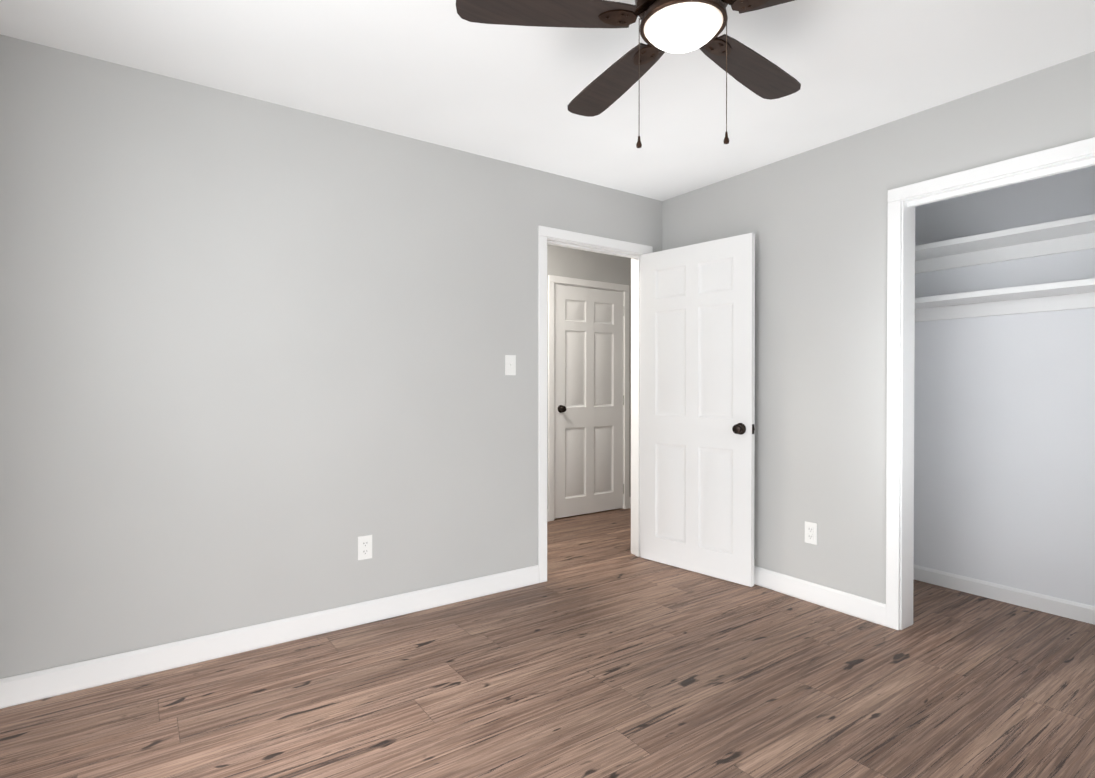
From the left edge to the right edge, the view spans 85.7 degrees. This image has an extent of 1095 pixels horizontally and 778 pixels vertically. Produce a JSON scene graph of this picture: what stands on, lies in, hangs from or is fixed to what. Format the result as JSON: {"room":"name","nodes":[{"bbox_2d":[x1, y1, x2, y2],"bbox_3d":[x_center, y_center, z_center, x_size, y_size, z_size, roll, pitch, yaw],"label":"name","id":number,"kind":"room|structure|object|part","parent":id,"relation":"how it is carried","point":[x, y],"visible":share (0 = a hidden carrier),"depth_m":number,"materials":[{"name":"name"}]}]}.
{"room":"empty bedroom","nodes":[
{"label":"empty bedroom","id":0,"kind":"room"},
{"bbox_2d":[0,34,661,678],"bbox_3d":[0.082,-0.074,3.657,5.455,2.440,0.120,0,1,-35],"label":"wall","id":1,"kind":"structure","parent":0,"point":[254,352],"depth_m":2.59,"materials":[{"name":"grey paint"}]},
{"bbox_2d":[0,565,538,708],"bbox_3d":[-1.035,1.100,2.803,2.394,0.105,0.013,0,1,-35],"label":"baseboard","id":2,"kind":"structure","parent":1,"relation":"attached to","point":[43,684],"depth_m":2.57,"materials":[{"name":"white paint"}]},
{"bbox_2d":[358,535,371,559],"bbox_3d":[-0.897,0.780,2.901,0.070,0.115,0.007,0,1,-35],"label":"electrical outlet","id":3,"kind":"object","parent":1,"relation":"attached to","point":[364,547],"visible":1,"depth_m":2.90,"materials":[{"name":"white plastic"}]},
{"bbox_2d":[505,355,515,374],"bbox_3d":[-0.208,-0.137,3.370,0.070,0.115,0.016,0,1,-35],"label":"light switch","id":4,"kind":"object","parent":1,"relation":"attached to","point":[510,364],"visible":1,"depth_m":3.37,"materials":[{"name":"white plastic"}]},
{"bbox_2d":[538,225,652,582],"bbox_3d":[0.289,0.090,3.804,0.932,2.111,0.152,0,1,-35],"label":"door frame","id":5,"kind":"structure","parent":1,"relation":"attached to","point":[544,232],"depth_m":3.71,"materials":[{"name":"white paint"}]},
{"bbox_2d":[641,233,754,586],"bbox_3d":[0.913,0.119,3.677,0.151,2.030,0.801,0,1,-43],"label":"bedroom door","id":6,"kind":"structure","parent":5,"relation":"attached to","point":[697,394],"depth_m":3.63,"materials":[{"name":"white paint"}]},
{"bbox_3d":[1.150,0.231,3.424,0.151,0.068,0.108,0,1,-43],"label":"knob","id":7,"kind":"part","parent":6,"relation":"part of","materials":[{"name":"brown metal"}]},
{"bbox_2d":[0,508,1094,777],"bbox_3d":[0.699,1.193,2.787,5.455,0.080,5.010,0,1,-35],"label":"floor","id":8,"kind":"structure","parent":0,"point":[602,652],"depth_m":2.23,"materials":[{"name":"wood"}]},
{"bbox_2d":[0,0,1094,200],"bbox_3d":[0.699,-1.337,2.767,5.455,0.100,5.010,0,1,-35],"label":"ceiling","id":9,"kind":"structure","parent":0,"point":[441,72],"depth_m":2.34,"materials":[{"name":"white paint"}]},
{"bbox_2d":[456,0,800,147],"bbox_3d":[0.410,-0.994,1.768,1.250,0.570,1.260,0,1,-35],"label":"ceiling fan","id":10,"kind":"object","parent":9,"relation":"hanging from","point":[677,26],"visible":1,"depth_m":1.73,"materials":[{"name":"brown wood"}]},
{"bbox_2d":[547,244,630,508],"bbox_3d":[-0.055,-0.085,5.087,4.040,2.440,0.120,0,1,-35],"label":"wall","id":11,"kind":"structure","parent":0,"point":[577,264],"depth_m":5.32,"materials":[{"name":"grey paint"}]},
{"bbox_2d":[548,275,628,520],"bbox_3d":[0.355,0.078,5.366,0.932,2.111,0.136,0,1,-35],"label":"door frame","id":12,"kind":"structure","parent":11,"relation":"attached to","point":[552,279],"depth_m":5.22,"materials":[{"name":"white paint"}]},
{"bbox_2d":[554,284,623,518],"bbox_3d":[0.375,0.106,5.338,0.810,2.030,0.151,0,1,-35],"label":"hall door","id":13,"kind":"structure","parent":11,"relation":"in","point":[588,400],"depth_m":5.31,"materials":[{"name":"white paint"}]},
{"bbox_3d":[0.088,0.173,5.138,0.108,0.068,0.151,0,1,-35],"label":"knob","id":14,"kind":"part","parent":13,"relation":"part of","materials":[{"name":"brown metal"}]},
{"bbox_2d":[662,51,1094,603],"bbox_3d":[1.819,-0.067,2.725,0.120,2.440,3.400,0,1,-35],"label":"wall","id":15,"kind":"structure","parent":0,"point":[815,220],"depth_m":3.07,"materials":[{"name":"grey paint"}]},
{"bbox_2d":[805,521,816,544],"bbox_3d":[1.422,0.778,3.186,0.007,0.115,0.070,0,1,-35],"label":"electrical outlet","id":16,"kind":"object","parent":15,"relation":"attached to","point":[810,532],"visible":1,"depth_m":3.18,"materials":[{"name":"white plastic"}]},
{"bbox_2d":[754,566,885,625],"bbox_3d":[1.221,1.095,3.471,0.013,0.105,1.481,0,1,-35],"label":"baseboard","id":17,"kind":"structure","parent":15,"relation":"attached to","point":[873,611],"depth_m":3.12,"materials":[{"name":"white paint"}]},
{"bbox_2d":[886,137,1094,629],"bbox_3d":[1.905,0.100,2.484,0.016,2.111,0.907,0,1,-35],"label":"trim","id":18,"kind":"structure","parent":15,"relation":"attached to","point":[1069,151],"depth_m":2.81,"materials":[{"name":"white paint"}]},
{"bbox_2d":[900,154,1094,629],"bbox_3d":[1.962,0.123,2.525,0.124,2.063,0.811,0,1,-35],"label":"door frame","id":19,"kind":"structure","parent":15,"relation":"attached to","point":[907,413],"depth_m":2.83,"materials":[{"name":"white paint"}]},
{"bbox_2d":[907,158,1094,207],"bbox_3d":[1.950,-0.879,2.509,0.025,0.022,0.775,0,1,-35],"label":"trim","id":20,"kind":"structure","parent":15,"relation":"attached to","point":[1027,177],"depth_m":2.50,"materials":[{"name":"white paint"}]},
{"bbox_2d":[914,166,1094,606],"bbox_3d":[2.552,-0.070,3.177,0.120,2.440,2.440,0,1,-35],"label":"wall","id":21,"kind":"structure","parent":0,"point":[1004,450],"depth_m":3.17,"materials":[{"name":"white paint"}]},
{"bbox_2d":[913,565,1094,624],"bbox_3d":[2.497,1.108,3.148,0.013,0.085,2.200,0,1,-35],"label":"baseboard","id":22,"kind":"structure","parent":21,"relation":"attached to","point":[1051,605],"depth_m":3.17,"materials":[{"name":"white paint"}]},
{"bbox_2d":[915,278,1094,321],"bbox_3d":[2.380,-0.452,3.054,0.300,0.105,2.200,0,1,-35],"label":"closet shelf","id":23,"kind":"object","parent":21,"relation":"attached to","point":[1068,295],"visible":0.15,"depth_m":3.08,"materials":[{"name":"white paint"}]},
{"bbox_2d":[915,214,1094,273],"bbox_3d":[2.380,-0.742,3.051,0.300,0.105,2.200,0,1,-35],"label":"closet shelf","id":24,"kind":"object","parent":21,"relation":"attached to","point":[1059,236],"visible":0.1,"depth_m":3.07,"materials":[{"name":"white paint"}]}
]}

